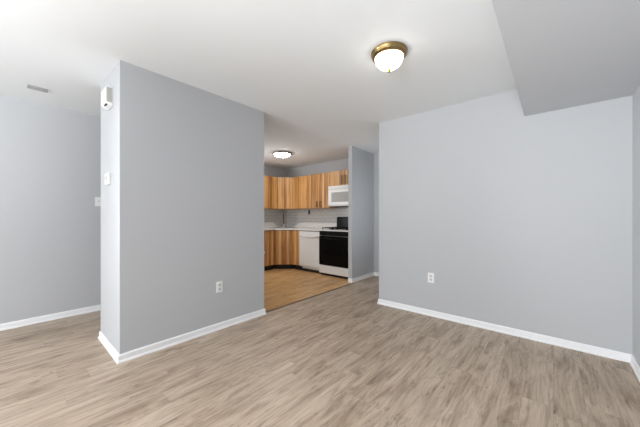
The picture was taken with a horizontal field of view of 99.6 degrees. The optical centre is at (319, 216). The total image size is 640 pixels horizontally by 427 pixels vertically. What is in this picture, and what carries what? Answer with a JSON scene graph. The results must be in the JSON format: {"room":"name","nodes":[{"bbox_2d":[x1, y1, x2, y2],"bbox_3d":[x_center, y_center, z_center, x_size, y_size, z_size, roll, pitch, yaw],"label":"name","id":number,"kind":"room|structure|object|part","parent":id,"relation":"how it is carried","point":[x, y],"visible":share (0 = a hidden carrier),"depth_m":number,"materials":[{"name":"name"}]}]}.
{"room":"empty living room","nodes":[
{"label":"empty living room","id":0,"kind":"room"},
{"bbox_2d":[0,94,100,323],"bbox_3d":[-3.638,-0.045,2.498,0.120,2.440,5.032,0,0,41],"label":"wall","id":1,"kind":"structure","parent":0,"point":[50,156],"depth_m":3.06,"materials":[{"name":"grey paint"}]},
{"bbox_2d":[0,305,100,330],"bbox_3d":[-3.585,1.141,2.453,0.019,0.068,5.032,0,0,41],"label":"baseboard","id":2,"kind":"structure","parent":1,"relation":"attached to","point":[5,326],"depth_m":3.05,"materials":[{"name":"white paint"}]},
{"bbox_2d":[95,197,100,205],"bbox_3d":[-2.777,-0.192,3.391,0.018,0.116,0.072,0,0,41],"label":"light switch","id":3,"kind":"object","parent":1,"relation":"attached to","point":[97,199],"visible":0.79,"depth_m":3.38,"materials":[{"name":"white plastic"}]},
{"bbox_2d":[101,60,263,353],"bbox_3d":[-1.400,-0.045,2.942,0.677,2.440,1.437,0,0,41],"label":"wall","id":4,"kind":"structure","parent":0,"point":[182,207],"depth_m":2.51,"materials":[{"name":"grey paint"}]},
{"bbox_2d":[101,86,112,109],"bbox_3d":[-1.847,-1.028,2.343,0.152,0.164,0.055,0,0,41],"label":"sensor","id":5,"kind":"object","parent":4,"relation":"attached to","point":[107,93],"visible":1,"depth_m":2.30,"materials":[{"name":"white plastic"}]},
{"bbox_3d":[-1.790,-1.039,2.295,0.002,0.123,0.036,0,0,41],"label":"panel","id":6,"kind":"part","parent":5,"relation":"part of","materials":[{"name":"grey plastic"}]},
{"bbox_2d":[105,173,110,184],"bbox_3d":[-1.880,-0.334,2.390,0.120,0.098,0.026,0,0,41],"label":"thermostat","id":7,"kind":"object","parent":4,"relation":"attached to","point":[108,175],"visible":1,"depth_m":2.36,"materials":[{"name":"white plastic"}]},
{"bbox_2d":[98,331,118,363],"bbox_3d":[-1.875,1.141,2.391,0.715,0.068,0.019,0,0,41],"label":"baseboard","id":8,"kind":"structure","parent":4,"relation":"attached to","point":[112,351],"depth_m":2.36,"materials":[{"name":"white paint"}]},
{"bbox_2d":[118,308,265,363],"bbox_3d":[-1.136,1.141,2.715,0.019,0.068,1.475,0,0,41],"label":"baseboard","id":9,"kind":"structure","parent":4,"relation":"attached to","point":[148,349],"depth_m":2.55,"materials":[{"name":"white paint"}]},
{"bbox_2d":[216,281,222,292],"bbox_3d":[-1.050,0.732,2.822,0.010,0.116,0.072,0,0,41],"label":"wall outlet","id":10,"kind":"object","parent":4,"relation":"attached to","point":[219,285],"visible":1,"depth_m":2.82,"materials":[{"name":"white plastic"}]},
{"bbox_2d":[0,0,516,168],"bbox_3d":[-1.236,-1.315,2.263,6.037,0.100,8.053,0,0,41],"label":"ceiling","id":11,"kind":"structure","parent":0,"point":[307,65],"depth_m":2.13,"materials":[{"name":"white paint"}]},
{"bbox_2d":[27,84,47,92],"bbox_3d":[-2.774,-1.260,2.656,0.090,0.010,0.140,0,0,41],"label":"ceiling vent","id":12,"kind":"object","parent":11,"relation":"in","point":[29,86],"visible":1,"depth_m":2.65,"materials":[{"name":"grey metal"}]},
{"bbox_2d":[273,151,291,157],"bbox_3d":[-0.746,-1.223,5.344,0.380,0.084,0.380,0,0,41],"label":"ceiling light","id":13,"kind":"object","parent":11,"relation":"attached to","point":[282,154],"visible":1,"depth_m":5.24,"materials":[{"name":"white glass"}]},
{"bbox_2d":[371,41,407,72],"bbox_3d":[0.531,-1.187,2.080,0.274,0.157,0.274,0,0,41],"label":"ceiling light","id":14,"kind":"object","parent":11,"relation":"attached to","point":[387,56],"visible":1,"depth_m":2.01,"materials":[{"name":"white glass"}]},
{"bbox_2d":[264,165,286,176],"bbox_3d":[-1.833,-0.045,6.100,0.120,2.440,2.781,0,0,41],"label":"wall","id":15,"kind":"structure","parent":0,"point":[272,171],"depth_m":6.80,"materials":[{"name":"grey paint"}]},
{"bbox_2d":[264,175,276,208],"bbox_3d":[-1.456,-0.569,6.183,0.327,0.756,0.962,0,0,41],"label":"upper cabinet","id":16,"kind":"object","parent":15,"relation":"attached to","point":[270,183],"visible":0.3,"depth_m":6.29,"materials":[{"name":"brown wood"}]},
{"bbox_2d":[264,209,286,226],"bbox_3d":[-1.504,-0.007,6.384,0.008,0.536,1.905,0,0,41],"label":"tiled wall","id":17,"kind":"structure","parent":15,"relation":"attached to","point":[275,216],"depth_m":6.84,"materials":[{"name":"white tile"}]},
{"bbox_2d":[264,222,336,227],"bbox_3d":[-0.909,0.198,6.383,2.525,0.125,1.120,0,0,-7],"label":"trim","id":18,"kind":"structure","parent":15,"relation":"attached to","point":[266,224],"depth_m":6.53,"materials":[{"name":"white laminate"}]},
{"bbox_2d":[0,268,639,426],"bbox_3d":[-1.236,1.225,2.263,6.037,0.100,8.053,0,0,41],"label":"floor","id":19,"kind":"structure","parent":0,"point":[340,357],"depth_m":2.00,"materials":[{"name":"beige laminate"}]},
{"bbox_2d":[264,230,273,270],"bbox_3d":[-1.551,0.739,5.858,0.600,0.872,0.948,0,0,41],"label":"base cabinet","id":20,"kind":"object","parent":19,"relation":"on","point":[268,235],"visible":0.27,"depth_m":5.92,"materials":[{"name":"brown wood"}]},
{"bbox_2d":[264,227,330,231],"bbox_3d":[-0.843,0.281,5.841,1.702,0.044,1.865,0,0,41],"label":"countertop","id":21,"kind":"structure","parent":20,"relation":"on","point":[266,228],"depth_m":6.01,"materials":[{"name":"white stone"}]},
{"bbox_2d":[273,230,294,268],"bbox_3d":[-0.834,0.739,6.471,0.893,0.872,0.899,0,0,41],"label":"base cabinet","id":22,"kind":"object","parent":19,"relation":"on","point":[283,239],"visible":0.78,"depth_m":6.04,"materials":[{"name":"brown wood"}]},
{"bbox_2d":[293,230,300,269],"bbox_3d":[-0.326,0.739,6.220,0.203,0.872,0.615,0,0,41],"label":"base cabinet","id":23,"kind":"object","parent":19,"relation":"on","point":[296,236],"visible":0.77,"depth_m":6.00,"materials":[{"name":"brown wood"}]},
{"bbox_2d":[265,283,353,312],"bbox_3d":[-0.050,1.172,4.046,0.040,0.004,1.998,0,0,41],"label":"trim","id":24,"kind":"structure","parent":19,"relation":"on","point":[350,283],"depth_m":3.88,"materials":[{"name":"brown wood"}]},
{"bbox_2d":[299,231,320,273],"bbox_3d":[-0.050,0.741,5.920,0.599,0.868,0.655,0,0,41],"label":"dishwasher","id":25,"kind":"object","parent":19,"relation":"on","point":[308,240],"visible":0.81,"depth_m":5.71,"materials":[{"name":"white metal"}]},
{"bbox_3d":[-0.219,0.367,5.723,0.599,0.116,0.034,0,0,41],"label":"control panel","id":26,"kind":"part","parent":25,"relation":"part of","materials":[{"name":"white plastic"}]},
{"bbox_2d":[319,217,347,278],"bbox_3d":[0.481,0.587,5.460,0.796,1.175,0.708,0,0,41],"label":"gas range","id":27,"kind":"object","parent":19,"relation":"on","point":[333,242],"visible":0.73,"depth_m":5.26,"materials":[{"name":"white"}]},
{"bbox_3d":[0.291,0.671,5.240,0.787,0.578,0.042,0,0,41],"label":"oven door","id":28,"kind":"part","parent":27,"relation":"part of","materials":[{"name":"black glass"}]},
{"bbox_3d":[0.292,1.045,5.241,0.787,0.156,0.040,0,0,41],"label":"drawer","id":29,"kind":"part","parent":27,"relation":"part of","materials":[{"name":"white metal"}]},
{"bbox_2d":[319,229,347,231],"bbox_3d":[0.475,0.269,5.453,0.796,0.025,0.590,0,0,41],"label":"cooktop","id":30,"kind":"object","parent":27,"relation":"in","point":[320,230],"depth_m":5.33,"materials":[{"name":"white metal"}]},
{"bbox_3d":[0.295,0.330,5.245,0.787,0.090,0.030,0,0,41],"label":"control panel","id":31,"kind":"part","parent":27,"relation":"part of","materials":[{"name":"black metal"}]},
{"bbox_3d":[0.264,0.430,5.209,0.675,0.019,0.045,0,0,41],"label":"handle","id":32,"kind":"part","parent":27,"relation":"part of","materials":[{"name":"black metal"}]},
{"bbox_2d":[287,153,378,272],"bbox_3d":[0.495,-0.045,6.008,3.766,2.440,0.120,0,0,41],"label":"wall","id":33,"kind":"structure","parent":0,"point":[337,165],"depth_m":5.86,"materials":[{"name":"grey paint"}]},
{"bbox_2d":[277,177,292,209],"bbox_3d":[-0.852,-0.569,6.693,0.576,0.756,0.586,0,0,41],"label":"upper cabinet","id":34,"kind":"object","parent":33,"relation":"attached to","point":[284,184],"visible":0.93,"depth_m":6.46,"materials":[{"name":"brown wood"}]},
{"bbox_2d":[293,175,311,208],"bbox_3d":[-0.343,-0.569,6.426,0.541,0.756,0.325,0,0,41],"label":"upper cabinet","id":35,"kind":"object","parent":33,"relation":"attached to","point":[300,184],"visible":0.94,"depth_m":6.29,"materials":[{"name":"brown wood"}]},
{"bbox_2d":[287,207,347,226],"bbox_3d":[0.069,-0.197,6.291,2.512,0.916,0.008,0,0,41],"label":"tiled wall","id":36,"kind":"structure","parent":33,"relation":"attached to","point":[294,216],"depth_m":6.44,"materials":[{"name":"white tile"}]},
{"bbox_2d":[309,173,338,208],"bbox_3d":[0.072,-0.569,6.044,0.585,0.756,0.361,0,0,41],"label":"upper cabinet","id":37,"kind":"object","parent":33,"relation":"attached to","point":[318,183],"visible":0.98,"depth_m":5.94,"materials":[{"name":"brown wood"}]},
{"bbox_3d":[-0.126,-0.569,6.038,0.286,0.750,0.020,0,0,41],"label":"door","id":38,"kind":"part","parent":37,"relation":"part of","materials":[{"name":"brown wood"}]},
{"bbox_3d":[0.095,-0.569,5.847,0.286,0.750,0.020,0,0,41],"label":"door","id":39,"kind":"part","parent":37,"relation":"part of","materials":[{"name":"brown wood"}]},
{"bbox_2d":[329,169,347,185],"bbox_3d":[0.589,-0.799,5.591,0.783,0.312,0.373,0,0,41],"label":"upper cabinet","id":40,"kind":"object","parent":33,"relation":"attached to","point":[336,178],"visible":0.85,"depth_m":5.57,"materials":[{"name":"brown wood"}]},
{"bbox_2d":[328,185,347,206],"bbox_3d":[0.581,-0.426,5.575,0.793,0.432,0.405,0,0,41],"label":"microwave","id":41,"kind":"object","parent":40,"relation":"attached to","point":[337,195],"visible":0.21,"depth_m":5.53,"materials":[{"name":"white"}]},
{"bbox_3d":[0.645,-0.799,5.357,0.386,0.306,0.020,0,0,41],"label":"door","id":42,"kind":"part","parent":40,"relation":"part of","materials":[{"name":"brown wood"}]},
{"bbox_2d":[348,146,373,282],"bbox_3d":[0.797,-0.045,5.138,0.097,2.440,0.802,0,0,41],"label":"wall","id":43,"kind":"structure","parent":0,"point":[360,162],"depth_m":5.04,"materials":[{"name":"grey paint"}]},
{"bbox_2d":[379,89,632,353],"bbox_3d":[1.742,-0.045,2.924,2.390,2.440,0.120,0,0,41],"label":"wall","id":44,"kind":"structure","parent":0,"point":[519,221],"depth_m":2.68,"materials":[{"name":"grey paint"}]},
{"bbox_2d":[428,273,433,282],"bbox_3d":[1.315,0.723,3.206,0.072,0.116,0.010,0,0,41],"label":"wall outlet","id":45,"kind":"object","parent":44,"relation":"attached to","point":[430,275],"visible":1,"depth_m":3.20,"materials":[{"name":"white plastic"}]},
{"bbox_2d":[377,299,631,362],"bbox_3d":[1.644,1.141,2.917,2.289,0.067,0.019,0,0,41],"label":"baseboard","id":46,"kind":"structure","parent":44,"relation":"attached to","point":[621,356],"depth_m":2.64,"materials":[{"name":"white paint"}]},
{"bbox_2d":[492,0,639,115],"bbox_3d":[0.200,-1.122,0.021,0.695,0.288,6.292,0,0,41],"label":"ceiling","id":47,"kind":"structure","parent":0,"point":[562,54],"depth_m":1.57,"materials":[{"name":"white paint"}]},
{"bbox_2d":[633,85,639,365],"bbox_3d":[0.508,-0.045,-0.245,0.120,2.440,6.292,0,0,41],"label":"wall","id":48,"kind":"structure","parent":0,"point":[636,96],"depth_m":2.07,"materials":[{"name":"grey paint"}]},
{"bbox_2d":[630,354,639,381],"bbox_3d":[0.455,1.141,-0.200,0.019,0.067,6.292,0,0,41],"label":"baseboard","id":49,"kind":"structure","parent":48,"relation":"attached to","point":[633,362],"depth_m":2.05,"materials":[{"name":"white paint"}]}
]}

